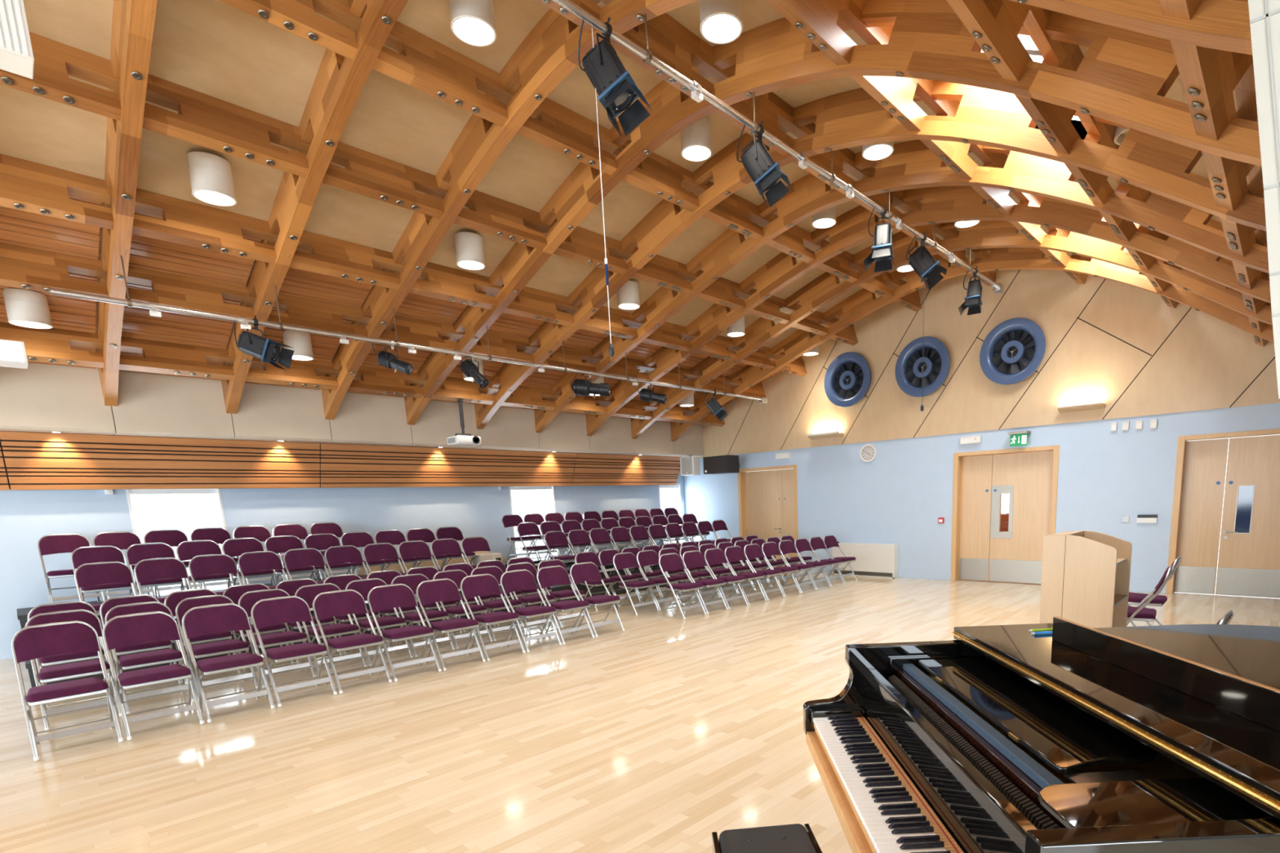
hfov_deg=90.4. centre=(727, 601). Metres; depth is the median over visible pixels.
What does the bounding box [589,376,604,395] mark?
recessed light
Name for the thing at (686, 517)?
folding chair
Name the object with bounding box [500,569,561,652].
folding chair
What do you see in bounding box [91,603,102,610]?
seat cushion
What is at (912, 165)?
rib
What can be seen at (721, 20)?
pendant light
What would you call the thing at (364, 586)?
folding chair
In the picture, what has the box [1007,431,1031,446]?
exit sign
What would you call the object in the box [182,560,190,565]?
seat cushion
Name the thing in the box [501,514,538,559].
folding chair
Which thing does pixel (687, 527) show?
folding chair
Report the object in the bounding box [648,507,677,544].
folding chair
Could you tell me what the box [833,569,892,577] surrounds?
grille
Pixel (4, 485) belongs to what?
wall panel
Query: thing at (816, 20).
roof purlin
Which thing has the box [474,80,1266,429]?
rib
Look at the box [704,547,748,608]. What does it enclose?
folding chair
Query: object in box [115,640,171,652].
seat cushion
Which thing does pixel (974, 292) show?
lantern
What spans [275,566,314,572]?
seat cushion
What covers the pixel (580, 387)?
lantern
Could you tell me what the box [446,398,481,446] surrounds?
ceiling projector
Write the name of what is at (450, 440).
vent grille
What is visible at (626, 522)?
folding chair
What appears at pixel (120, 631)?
folding chair
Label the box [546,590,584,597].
seat cushion
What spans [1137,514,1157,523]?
control panel
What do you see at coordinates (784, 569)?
seat cushion
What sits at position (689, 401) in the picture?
recessed light
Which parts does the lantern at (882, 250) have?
barn door, barn door, gel frame, barn door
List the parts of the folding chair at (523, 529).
backrest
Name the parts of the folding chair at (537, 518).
backrest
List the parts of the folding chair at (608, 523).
backrest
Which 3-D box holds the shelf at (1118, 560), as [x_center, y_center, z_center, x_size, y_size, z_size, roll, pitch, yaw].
[2.950,-0.328,5.169,0.470,0.022,0.563,6,12,41]
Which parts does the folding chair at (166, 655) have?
backrest, leg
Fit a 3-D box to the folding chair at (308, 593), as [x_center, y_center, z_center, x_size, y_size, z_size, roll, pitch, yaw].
[-4.085,0.264,6.475,0.523,0.871,0.446,6,12,41]
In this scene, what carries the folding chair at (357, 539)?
on the platform at (311, 611)
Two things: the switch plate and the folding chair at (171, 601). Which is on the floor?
the folding chair at (171, 601)
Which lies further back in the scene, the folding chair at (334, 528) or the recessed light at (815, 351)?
the recessed light at (815, 351)
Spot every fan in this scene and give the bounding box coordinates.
[824,351,871,407]
[895,336,950,396]
[979,317,1045,384]
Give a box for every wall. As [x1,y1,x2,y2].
[0,441,686,641]
[683,254,1279,578]
[962,450,1046,531]
[1248,0,1279,403]
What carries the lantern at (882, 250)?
attached to the bar at (698, 93)
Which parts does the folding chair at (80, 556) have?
backrest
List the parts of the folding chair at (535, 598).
backrest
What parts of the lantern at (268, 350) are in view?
barn door, gel frame, barn door, barn door, barn door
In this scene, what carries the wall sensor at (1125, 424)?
attached to the wall at (1206, 362)
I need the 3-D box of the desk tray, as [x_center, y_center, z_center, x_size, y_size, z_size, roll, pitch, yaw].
[0.890,0.412,1.257,0.482,0.016,0.226,-2,9,-2]
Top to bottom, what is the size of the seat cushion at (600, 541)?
0.061 m
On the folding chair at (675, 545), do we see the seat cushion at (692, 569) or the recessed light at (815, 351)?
the seat cushion at (692, 569)
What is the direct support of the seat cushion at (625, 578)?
on the folding chair at (606, 557)
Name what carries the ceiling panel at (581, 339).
attached to the ceiling
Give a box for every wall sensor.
[1111,422,1117,431]
[1121,421,1129,431]
[1135,420,1142,429]
[1149,419,1157,428]
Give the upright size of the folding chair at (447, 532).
0.871 m
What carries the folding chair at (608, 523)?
on the platform at (608, 566)
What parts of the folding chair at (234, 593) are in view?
backrest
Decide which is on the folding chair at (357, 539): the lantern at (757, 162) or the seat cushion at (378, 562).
the seat cushion at (378, 562)
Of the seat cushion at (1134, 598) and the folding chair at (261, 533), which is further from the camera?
the folding chair at (261, 533)
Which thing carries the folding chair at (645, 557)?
on the floor
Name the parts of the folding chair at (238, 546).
backrest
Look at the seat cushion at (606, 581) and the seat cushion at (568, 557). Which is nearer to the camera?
the seat cushion at (606, 581)
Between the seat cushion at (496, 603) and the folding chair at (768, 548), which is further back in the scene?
the folding chair at (768, 548)
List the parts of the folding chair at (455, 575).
backrest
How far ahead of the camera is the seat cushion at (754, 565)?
11.07 m
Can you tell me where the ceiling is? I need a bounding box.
[0,0,1256,376]
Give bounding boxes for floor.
[0,568,1279,852]
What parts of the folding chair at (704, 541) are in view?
backrest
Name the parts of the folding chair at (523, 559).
backrest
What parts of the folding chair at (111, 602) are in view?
backrest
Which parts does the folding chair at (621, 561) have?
leg, backrest, leg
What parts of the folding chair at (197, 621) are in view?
leg, backrest, leg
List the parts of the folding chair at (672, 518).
backrest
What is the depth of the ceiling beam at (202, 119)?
5.50 m
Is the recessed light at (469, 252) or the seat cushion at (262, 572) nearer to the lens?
the recessed light at (469, 252)
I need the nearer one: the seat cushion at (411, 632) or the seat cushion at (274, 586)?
the seat cushion at (411, 632)
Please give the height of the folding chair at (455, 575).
0.871 m
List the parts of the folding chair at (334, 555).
backrest, frame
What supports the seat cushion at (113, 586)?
on the folding chair at (80, 556)
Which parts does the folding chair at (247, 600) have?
backrest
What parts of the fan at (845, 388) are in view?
fan blade, fan blade, fan blade, fan blade, fan blade, fan blade, fan blade, fan blade, fan blade, fan casing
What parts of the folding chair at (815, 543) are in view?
backrest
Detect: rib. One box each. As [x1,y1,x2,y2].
[97,0,157,406]
[221,0,408,413]
[320,0,1252,419]
[404,0,1262,425]
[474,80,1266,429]
[533,139,1269,432]
[585,181,1271,435]
[631,217,1272,439]
[670,247,1274,441]
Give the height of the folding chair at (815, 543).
0.871 m
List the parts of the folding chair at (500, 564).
backrest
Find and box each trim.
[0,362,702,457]
[111,405,539,444]
[728,269,1275,453]
[1250,0,1279,317]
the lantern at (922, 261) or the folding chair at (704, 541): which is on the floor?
the folding chair at (704, 541)
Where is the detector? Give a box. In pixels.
[104,489,113,494]
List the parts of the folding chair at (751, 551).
backrest, leg, leg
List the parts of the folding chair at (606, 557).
backrest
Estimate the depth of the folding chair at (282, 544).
8.54 m
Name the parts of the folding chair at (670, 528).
backrest, frame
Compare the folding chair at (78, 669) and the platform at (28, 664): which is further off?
the platform at (28, 664)
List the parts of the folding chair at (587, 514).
backrest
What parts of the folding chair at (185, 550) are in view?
backrest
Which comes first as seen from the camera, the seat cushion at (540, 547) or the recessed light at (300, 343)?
the recessed light at (300, 343)
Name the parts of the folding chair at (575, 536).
backrest, frame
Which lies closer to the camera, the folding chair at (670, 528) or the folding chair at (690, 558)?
the folding chair at (690, 558)
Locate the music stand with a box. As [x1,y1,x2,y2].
[1052,616,1279,731]
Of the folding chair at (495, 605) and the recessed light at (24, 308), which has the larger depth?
the folding chair at (495, 605)
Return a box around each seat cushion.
[25,676,108,702]
[37,659,110,679]
[39,648,104,662]
[47,568,74,576]
[80,582,130,590]
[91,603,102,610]
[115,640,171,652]
[118,648,182,666]
[118,663,191,685]
[135,577,182,585]
[155,596,166,603]
[180,631,231,642]
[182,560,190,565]
[186,573,230,580]
[191,639,248,655]
[196,652,262,671]
[214,591,224,595]
[232,569,273,576]
[235,623,285,634]
[253,631,306,644]
[265,642,326,659]
[267,585,276,589]
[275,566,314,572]
[287,615,334,626]
[306,622,359,635]
[314,563,351,568]
[326,633,382,648]
[334,609,378,619]
[350,560,385,565]
[355,616,405,627]
[378,604,419,613]
[378,625,433,639]
[383,556,417,562]
[400,609,448,621]
[415,554,447,559]
[417,600,456,607]
[426,617,478,630]
[441,604,486,614]
[445,551,475,556]
[455,595,490,602]
[470,611,519,622]
[479,599,521,608]
[488,590,522,597]
[506,536,535,540]
[510,605,555,615]
[514,594,554,602]
[520,586,551,592]
[522,545,552,549]
[532,534,544,538]
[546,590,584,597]
[546,600,589,609]
[550,555,575,559]
[551,543,573,547]
[573,542,594,545]
[579,595,619,604]
[581,577,615,584]
[594,539,613,543]
[608,574,637,581]
[614,538,631,542]
[619,580,655,586]
[626,572,658,577]
[631,537,648,540]
[643,577,677,583]
[648,535,664,538]
[648,569,678,574]
[664,533,680,537]
[665,582,702,589]
[666,573,697,579]
[674,566,697,571]
[680,533,695,536]
[688,578,724,585]
[690,571,717,576]
[695,531,709,534]
[695,564,715,568]
[704,568,735,573]
[711,575,745,582]
[713,562,731,566]
[723,565,751,570]
[726,560,746,564]
[730,572,764,577]
[740,563,768,568]
[745,557,761,561]
[750,568,782,574]
[756,560,784,565]
[760,555,775,559]
[767,566,798,572]
[772,558,798,563]
[784,564,813,568]
[785,556,812,560]
[800,561,828,566]
[814,559,842,564]
[828,556,855,561]
[1127,606,1156,619]
[1128,591,1167,604]
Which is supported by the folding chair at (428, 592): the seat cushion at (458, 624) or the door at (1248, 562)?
the seat cushion at (458, 624)
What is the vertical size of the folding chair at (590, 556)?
0.871 m
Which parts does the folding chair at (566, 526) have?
backrest, frame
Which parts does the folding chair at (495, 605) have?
backrest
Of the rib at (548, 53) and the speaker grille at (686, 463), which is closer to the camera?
the rib at (548, 53)
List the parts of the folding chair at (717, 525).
backrest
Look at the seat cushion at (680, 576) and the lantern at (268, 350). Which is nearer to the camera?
the lantern at (268, 350)
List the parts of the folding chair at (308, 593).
backrest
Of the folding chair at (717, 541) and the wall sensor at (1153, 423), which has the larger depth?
the folding chair at (717, 541)
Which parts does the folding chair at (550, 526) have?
backrest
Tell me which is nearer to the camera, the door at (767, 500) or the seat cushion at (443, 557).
the seat cushion at (443, 557)
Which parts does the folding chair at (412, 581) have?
backrest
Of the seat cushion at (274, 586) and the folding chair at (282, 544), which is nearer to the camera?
the seat cushion at (274, 586)
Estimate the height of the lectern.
1.235 m
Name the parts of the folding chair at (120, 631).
leg, backrest, leg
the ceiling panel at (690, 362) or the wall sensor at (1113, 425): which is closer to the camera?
the wall sensor at (1113, 425)
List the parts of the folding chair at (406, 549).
backrest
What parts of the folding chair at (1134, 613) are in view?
backrest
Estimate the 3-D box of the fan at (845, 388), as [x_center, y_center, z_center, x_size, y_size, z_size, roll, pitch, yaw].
[2.354,-4.287,12.189,1.010,1.010,0.175,6,12,41]
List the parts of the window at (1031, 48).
frame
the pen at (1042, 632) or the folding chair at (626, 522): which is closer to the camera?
the pen at (1042, 632)
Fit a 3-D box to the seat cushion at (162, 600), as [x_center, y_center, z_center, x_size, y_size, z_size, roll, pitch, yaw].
[-6.151,-0.028,6.946,0.400,0.061,0.400,6,12,41]
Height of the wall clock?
0.352 m
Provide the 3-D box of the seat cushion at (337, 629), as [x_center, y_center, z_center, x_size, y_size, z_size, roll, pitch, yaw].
[-4.049,0.277,6.445,0.400,0.061,0.400,6,12,41]
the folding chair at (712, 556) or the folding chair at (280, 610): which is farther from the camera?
the folding chair at (712, 556)
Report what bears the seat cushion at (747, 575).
on the folding chair at (732, 553)
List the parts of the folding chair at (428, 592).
leg, backrest, leg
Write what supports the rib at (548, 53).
attached to the ceiling
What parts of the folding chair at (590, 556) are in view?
backrest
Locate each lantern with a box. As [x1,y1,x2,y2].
[234,315,293,370]
[372,339,413,374]
[457,352,488,387]
[570,370,610,398]
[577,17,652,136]
[637,380,666,404]
[703,388,728,422]
[736,120,791,208]
[863,204,894,272]
[906,231,946,290]
[958,266,982,315]
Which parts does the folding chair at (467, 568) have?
backrest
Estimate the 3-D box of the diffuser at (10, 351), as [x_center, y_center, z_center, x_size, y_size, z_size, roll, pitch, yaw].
[-6.326,-2.103,5.173,0.007,0.149,0.710,6,12,41]
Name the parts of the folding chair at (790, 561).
backrest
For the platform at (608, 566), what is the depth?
12.03 m
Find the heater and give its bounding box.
[831,541,898,577]
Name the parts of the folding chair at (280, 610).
leg, backrest, leg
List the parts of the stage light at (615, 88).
handle, barn door, gel frame, barn door, barn door, barn door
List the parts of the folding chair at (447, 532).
backrest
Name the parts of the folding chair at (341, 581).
backrest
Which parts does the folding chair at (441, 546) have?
backrest, frame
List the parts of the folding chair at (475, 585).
leg, backrest, leg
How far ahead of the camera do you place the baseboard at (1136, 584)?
11.67 m
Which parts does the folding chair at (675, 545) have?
backrest, frame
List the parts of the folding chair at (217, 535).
backrest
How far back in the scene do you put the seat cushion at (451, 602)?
7.92 m
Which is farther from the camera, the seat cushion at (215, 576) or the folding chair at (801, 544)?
the folding chair at (801, 544)
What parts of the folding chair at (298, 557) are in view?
backrest, frame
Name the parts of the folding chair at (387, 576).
backrest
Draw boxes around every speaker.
[680,454,700,475]
[702,454,740,474]
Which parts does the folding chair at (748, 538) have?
backrest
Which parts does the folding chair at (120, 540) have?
backrest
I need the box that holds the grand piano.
[803,622,1279,852]
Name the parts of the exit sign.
sign panel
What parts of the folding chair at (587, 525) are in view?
backrest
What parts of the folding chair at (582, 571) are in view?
leg, backrest, leg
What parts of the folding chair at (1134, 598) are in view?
leg, frame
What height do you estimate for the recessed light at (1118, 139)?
0.184 m
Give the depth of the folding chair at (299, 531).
9.26 m
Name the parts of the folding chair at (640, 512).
backrest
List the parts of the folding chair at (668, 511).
backrest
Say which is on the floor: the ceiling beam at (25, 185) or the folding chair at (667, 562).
the folding chair at (667, 562)
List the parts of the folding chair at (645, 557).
backrest, leg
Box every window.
[125,488,234,595]
[509,485,559,557]
[658,483,683,542]
[980,40,1087,139]
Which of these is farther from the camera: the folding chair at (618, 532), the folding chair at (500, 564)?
the folding chair at (618, 532)
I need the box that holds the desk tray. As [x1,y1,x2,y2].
[1037,777,1272,827]
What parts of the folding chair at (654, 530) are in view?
backrest, frame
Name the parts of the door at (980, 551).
kick plate, push plate, kick plate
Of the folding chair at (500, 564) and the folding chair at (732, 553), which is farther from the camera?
the folding chair at (732, 553)
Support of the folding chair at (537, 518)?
on the platform at (535, 561)
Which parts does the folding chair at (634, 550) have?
backrest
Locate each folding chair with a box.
[11,620,124,760]
[24,608,121,730]
[27,600,115,709]
[37,533,104,603]
[71,545,133,615]
[74,561,137,639]
[93,531,155,599]
[99,594,181,687]
[102,611,204,740]
[105,601,194,714]
[125,542,185,597]
[133,557,192,628]
[143,528,201,597]
[164,588,241,684]
[175,595,257,701]
[176,540,231,591]
[182,603,275,723]
[188,554,253,624]
[190,527,244,588]
[222,537,275,586]
[222,582,294,673]
[232,525,285,584]
[237,551,287,623]
[238,588,316,688]
[250,595,337,706]
[264,535,315,585]
[272,524,323,581]
[275,578,342,664]
[283,547,329,610]
[294,582,367,676]
[304,533,351,581]
[309,522,357,579]
[312,589,392,693]
[323,573,384,655]
[324,545,368,608]
[340,531,385,576]
[345,577,413,666]
[363,542,406,575]
[366,569,426,647]
[367,583,441,681]
[374,529,417,572]
[391,573,454,657]
[398,540,442,601]
[405,528,447,568]
[406,566,462,637]
[416,578,485,671]
[431,538,474,591]
[432,569,493,648]
[435,526,475,564]
[442,563,496,633]
[460,573,525,661]
[461,536,500,586]
[471,565,527,641]
[475,560,526,627]
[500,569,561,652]
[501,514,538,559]
[505,562,559,634]
[506,556,555,622]
[516,522,552,565]
[524,513,559,559]
[536,565,595,644]
[537,559,589,627]
[539,520,575,564]
[544,512,578,556]
[544,530,575,577]
[560,520,594,565]
[564,511,595,555]
[568,529,603,572]
[569,561,625,637]
[574,551,619,611]
[581,519,613,552]
[582,511,614,551]
[589,528,626,575]
[598,549,640,605]
[600,510,631,550]
[600,517,631,550]
[610,526,647,573]
[613,552,659,615]
[617,509,648,549]
[617,516,648,547]
[621,546,662,603]
[629,525,662,572]
[634,508,662,546]
[635,515,665,546]
[636,550,680,610]
[642,544,682,599]
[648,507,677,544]
[648,524,679,568]
[652,515,680,546]
[658,547,697,605]
[658,552,706,619]
[662,542,697,594]
[663,507,691,543]
[665,523,687,561]
[667,514,695,543]
[679,545,720,601]
[680,541,715,591]
[681,521,703,546]
[682,513,709,542]
[682,550,728,613]
[697,520,718,543]
[697,539,733,586]
[698,543,738,597]
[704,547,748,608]
[711,520,732,542]
[714,537,748,583]
[717,542,755,594]
[724,546,766,604]
[730,536,764,582]
[733,539,771,591]
[743,543,784,600]
[745,534,776,580]
[751,537,785,587]
[761,542,800,596]
[765,536,799,584]
[778,539,816,593]
[780,535,813,581]
[794,537,831,589]
[808,536,844,586]
[823,534,857,583]
[1126,564,1173,626]
[1128,555,1182,626]
[1216,610,1235,624]
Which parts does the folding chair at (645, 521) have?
backrest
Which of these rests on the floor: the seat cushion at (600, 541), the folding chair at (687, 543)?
the folding chair at (687, 543)
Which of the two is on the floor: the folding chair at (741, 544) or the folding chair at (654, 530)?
the folding chair at (741, 544)
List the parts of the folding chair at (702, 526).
backrest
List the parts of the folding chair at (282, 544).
backrest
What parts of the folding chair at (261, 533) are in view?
backrest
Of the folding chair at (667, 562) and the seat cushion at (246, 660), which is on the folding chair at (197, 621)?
the seat cushion at (246, 660)
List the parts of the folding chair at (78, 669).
leg, backrest, leg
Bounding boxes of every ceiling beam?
[0,31,857,345]
[0,153,807,376]
[0,242,765,397]
[0,321,724,426]
[218,0,921,311]
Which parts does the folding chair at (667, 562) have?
leg, backrest, leg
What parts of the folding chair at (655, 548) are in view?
backrest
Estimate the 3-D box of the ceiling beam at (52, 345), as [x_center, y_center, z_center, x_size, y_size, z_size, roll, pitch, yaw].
[-5.151,-3.182,8.997,0.252,0.392,15.117,6,12,41]
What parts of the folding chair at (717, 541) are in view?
backrest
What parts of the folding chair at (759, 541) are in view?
backrest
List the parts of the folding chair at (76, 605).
backrest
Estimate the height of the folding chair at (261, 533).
0.871 m
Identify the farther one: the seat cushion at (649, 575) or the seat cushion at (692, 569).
the seat cushion at (692, 569)
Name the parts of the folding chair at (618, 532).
backrest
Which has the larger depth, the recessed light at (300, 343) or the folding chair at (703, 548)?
the folding chair at (703, 548)
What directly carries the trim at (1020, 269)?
attached to the wall at (1206, 362)
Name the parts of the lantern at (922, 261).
handle, barn door, gel frame, barn door, barn door, barn door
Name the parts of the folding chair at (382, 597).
leg, backrest, leg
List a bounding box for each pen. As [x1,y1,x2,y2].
[1028,626,1053,631]
[1031,631,1052,635]
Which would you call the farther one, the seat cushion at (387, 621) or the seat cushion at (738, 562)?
the seat cushion at (738, 562)
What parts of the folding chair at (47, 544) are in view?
leg, backrest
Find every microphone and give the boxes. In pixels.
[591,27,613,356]
[920,244,924,411]
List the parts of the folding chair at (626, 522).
backrest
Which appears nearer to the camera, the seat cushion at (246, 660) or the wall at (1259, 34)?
the wall at (1259, 34)
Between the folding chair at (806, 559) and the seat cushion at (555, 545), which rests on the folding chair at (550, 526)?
the seat cushion at (555, 545)
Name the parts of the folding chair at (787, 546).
backrest, leg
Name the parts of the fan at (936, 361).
fan blade, fan blade, fan blade, fan blade, fan blade, fan blade, fan blade, fan blade, fan blade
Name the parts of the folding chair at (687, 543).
backrest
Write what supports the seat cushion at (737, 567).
on the folding chair at (722, 545)
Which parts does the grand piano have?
key frame, key arm, tray rail, lid, iron plate, key arm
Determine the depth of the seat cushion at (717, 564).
11.44 m
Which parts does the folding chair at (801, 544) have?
backrest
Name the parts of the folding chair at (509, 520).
leg, backrest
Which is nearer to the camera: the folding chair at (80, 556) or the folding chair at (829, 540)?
the folding chair at (80, 556)
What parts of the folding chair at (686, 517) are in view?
backrest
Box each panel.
[0,194,101,368]
[0,431,319,490]
[0,444,9,490]
[119,209,261,380]
[244,248,383,389]
[319,443,577,488]
[346,276,479,397]
[422,293,557,404]
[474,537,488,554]
[493,311,608,409]
[552,326,662,414]
[571,453,680,485]
[604,338,708,418]
[648,349,747,422]
[683,358,779,425]
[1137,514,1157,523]
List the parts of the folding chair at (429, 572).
backrest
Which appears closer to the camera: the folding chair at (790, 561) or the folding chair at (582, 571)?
the folding chair at (582, 571)
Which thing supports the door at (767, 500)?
in the wall at (1206, 362)
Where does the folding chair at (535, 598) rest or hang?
on the floor
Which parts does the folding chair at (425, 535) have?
backrest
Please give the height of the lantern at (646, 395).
0.387 m
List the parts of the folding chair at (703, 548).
backrest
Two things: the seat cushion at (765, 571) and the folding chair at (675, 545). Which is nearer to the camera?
the seat cushion at (765, 571)
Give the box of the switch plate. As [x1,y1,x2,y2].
[1121,516,1128,522]
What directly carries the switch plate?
attached to the wall at (1206, 362)
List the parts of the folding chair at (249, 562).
backrest, frame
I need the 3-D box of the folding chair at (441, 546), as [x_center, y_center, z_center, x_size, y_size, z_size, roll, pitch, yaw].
[-4.049,-0.497,9.340,0.523,0.871,0.446,6,12,41]
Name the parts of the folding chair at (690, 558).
backrest, leg, leg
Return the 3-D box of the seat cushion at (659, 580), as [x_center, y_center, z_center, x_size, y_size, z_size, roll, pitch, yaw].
[-1.020,-0.333,9.569,0.400,0.061,0.400,6,12,41]
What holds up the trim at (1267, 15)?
attached to the wall at (1259, 34)
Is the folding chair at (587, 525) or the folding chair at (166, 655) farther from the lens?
the folding chair at (587, 525)
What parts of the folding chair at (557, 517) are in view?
backrest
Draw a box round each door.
[737,464,798,568]
[950,444,1059,584]
[1165,428,1279,598]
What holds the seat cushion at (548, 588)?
on the folding chair at (523, 559)
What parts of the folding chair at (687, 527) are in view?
backrest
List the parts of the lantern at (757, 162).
handle, barn door, gel frame, barn door, barn door, barn door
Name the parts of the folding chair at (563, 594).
backrest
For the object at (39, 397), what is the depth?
8.70 m
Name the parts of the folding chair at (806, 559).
backrest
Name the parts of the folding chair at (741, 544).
backrest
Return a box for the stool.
[711,823,822,852]
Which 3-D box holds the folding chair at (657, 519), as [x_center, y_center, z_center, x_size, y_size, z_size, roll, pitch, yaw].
[-1.304,-1.441,13.641,0.523,0.871,0.446,6,12,41]
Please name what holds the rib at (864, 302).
attached to the ceiling
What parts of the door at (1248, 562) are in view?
kick plate, handle, vision pane, kick plate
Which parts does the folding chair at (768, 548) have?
backrest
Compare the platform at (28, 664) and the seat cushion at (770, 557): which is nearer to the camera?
the platform at (28, 664)
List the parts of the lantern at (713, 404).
barn door, barn door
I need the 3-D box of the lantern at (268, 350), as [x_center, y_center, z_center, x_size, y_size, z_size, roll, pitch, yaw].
[-4.743,-2.636,6.384,0.509,0.514,0.305,-2,9,-3]
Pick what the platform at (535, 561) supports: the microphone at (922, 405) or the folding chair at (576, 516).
the folding chair at (576, 516)
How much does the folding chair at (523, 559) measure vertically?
0.871 m
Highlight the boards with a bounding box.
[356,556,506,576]
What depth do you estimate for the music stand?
1.69 m
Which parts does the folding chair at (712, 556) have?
backrest, leg, leg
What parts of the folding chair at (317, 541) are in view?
backrest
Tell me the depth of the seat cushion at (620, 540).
12.45 m
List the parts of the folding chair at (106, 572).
backrest, frame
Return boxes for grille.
[447,437,455,444]
[680,457,693,474]
[702,455,728,473]
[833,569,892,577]
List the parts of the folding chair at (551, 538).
backrest, frame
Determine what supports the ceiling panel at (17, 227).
attached to the ceiling
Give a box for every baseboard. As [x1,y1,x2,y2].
[0,640,13,659]
[798,562,1166,593]
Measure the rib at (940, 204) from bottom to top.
2.589 m
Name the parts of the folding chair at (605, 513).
backrest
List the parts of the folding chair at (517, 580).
leg, backrest, leg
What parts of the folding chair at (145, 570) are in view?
backrest, frame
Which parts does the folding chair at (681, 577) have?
backrest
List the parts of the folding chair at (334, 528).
backrest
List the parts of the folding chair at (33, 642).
leg, backrest, leg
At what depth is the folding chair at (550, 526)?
11.61 m
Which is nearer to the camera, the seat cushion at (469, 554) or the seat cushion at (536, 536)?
the seat cushion at (469, 554)
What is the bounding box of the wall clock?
[859,444,876,462]
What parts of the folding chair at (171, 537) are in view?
backrest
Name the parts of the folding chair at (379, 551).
backrest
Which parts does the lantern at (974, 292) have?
barn door, barn door, gel frame, barn door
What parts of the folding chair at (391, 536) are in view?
backrest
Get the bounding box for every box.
[0,0,34,79]
[472,552,502,564]
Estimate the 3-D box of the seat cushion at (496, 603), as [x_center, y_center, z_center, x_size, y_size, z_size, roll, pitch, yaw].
[-2.811,0.016,7.794,0.400,0.061,0.400,6,12,41]
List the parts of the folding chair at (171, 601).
backrest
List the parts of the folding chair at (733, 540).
backrest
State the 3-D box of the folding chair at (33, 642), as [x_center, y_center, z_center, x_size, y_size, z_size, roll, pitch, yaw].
[-4.753,0.603,4.529,0.523,0.871,0.446,6,12,41]
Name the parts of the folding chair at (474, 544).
backrest, frame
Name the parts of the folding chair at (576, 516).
backrest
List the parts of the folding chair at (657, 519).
backrest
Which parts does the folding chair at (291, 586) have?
backrest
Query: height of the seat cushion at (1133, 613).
0.061 m
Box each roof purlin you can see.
[537,0,995,286]
[765,0,1092,284]
[946,0,1181,308]
[1158,0,1271,346]
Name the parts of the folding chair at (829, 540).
backrest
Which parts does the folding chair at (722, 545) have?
backrest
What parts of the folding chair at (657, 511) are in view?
backrest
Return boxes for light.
[0,339,27,368]
[2,288,53,328]
[186,151,236,206]
[282,330,314,360]
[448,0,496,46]
[454,231,485,270]
[462,356,484,381]
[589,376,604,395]
[617,280,639,310]
[680,116,711,161]
[680,392,694,406]
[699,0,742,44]
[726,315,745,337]
[775,452,790,459]
[803,344,818,355]
[811,205,836,228]
[862,141,893,160]
[896,262,913,271]
[954,220,980,227]
[960,435,982,444]
[1113,126,1128,145]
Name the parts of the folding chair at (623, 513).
backrest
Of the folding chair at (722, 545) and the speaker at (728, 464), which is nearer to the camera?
the folding chair at (722, 545)
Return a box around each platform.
[17,572,405,628]
[20,585,501,642]
[24,587,537,687]
[502,544,661,568]
[535,556,680,582]
[536,562,756,605]
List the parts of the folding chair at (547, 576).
leg, backrest, leg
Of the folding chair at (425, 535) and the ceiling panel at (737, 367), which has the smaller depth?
the folding chair at (425, 535)
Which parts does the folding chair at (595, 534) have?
backrest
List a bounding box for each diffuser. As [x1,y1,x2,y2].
[0,341,23,361]
[775,453,788,458]
[960,437,979,444]
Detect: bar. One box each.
[49,255,767,404]
[552,0,1003,293]
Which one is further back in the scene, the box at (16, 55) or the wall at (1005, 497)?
the wall at (1005, 497)
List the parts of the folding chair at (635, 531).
backrest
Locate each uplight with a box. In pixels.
[807,431,843,439]
[1057,400,1105,413]
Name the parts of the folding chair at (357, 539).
backrest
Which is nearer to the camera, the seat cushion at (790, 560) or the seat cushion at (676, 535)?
the seat cushion at (790, 560)
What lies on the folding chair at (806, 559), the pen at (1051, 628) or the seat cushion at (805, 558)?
the seat cushion at (805, 558)
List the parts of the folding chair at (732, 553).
leg, backrest, leg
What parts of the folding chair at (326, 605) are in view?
leg, backrest, leg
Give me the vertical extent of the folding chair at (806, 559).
0.871 m
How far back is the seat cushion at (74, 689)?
4.41 m
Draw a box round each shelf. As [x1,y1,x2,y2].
[1114,594,1127,604]
[1116,558,1126,563]
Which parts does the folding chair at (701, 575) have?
backrest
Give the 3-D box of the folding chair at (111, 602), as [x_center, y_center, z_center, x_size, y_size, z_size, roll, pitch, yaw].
[-5.624,0.388,6.031,0.523,0.871,0.446,6,12,41]
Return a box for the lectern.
[1039,530,1132,627]
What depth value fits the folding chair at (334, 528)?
9.59 m
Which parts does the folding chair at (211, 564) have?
backrest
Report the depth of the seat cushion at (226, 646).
5.68 m
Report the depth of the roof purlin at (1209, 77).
3.18 m
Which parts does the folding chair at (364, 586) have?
leg, backrest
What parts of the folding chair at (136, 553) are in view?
backrest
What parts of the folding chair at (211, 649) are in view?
backrest, leg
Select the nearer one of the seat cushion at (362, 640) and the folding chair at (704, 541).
the seat cushion at (362, 640)
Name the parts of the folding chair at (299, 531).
backrest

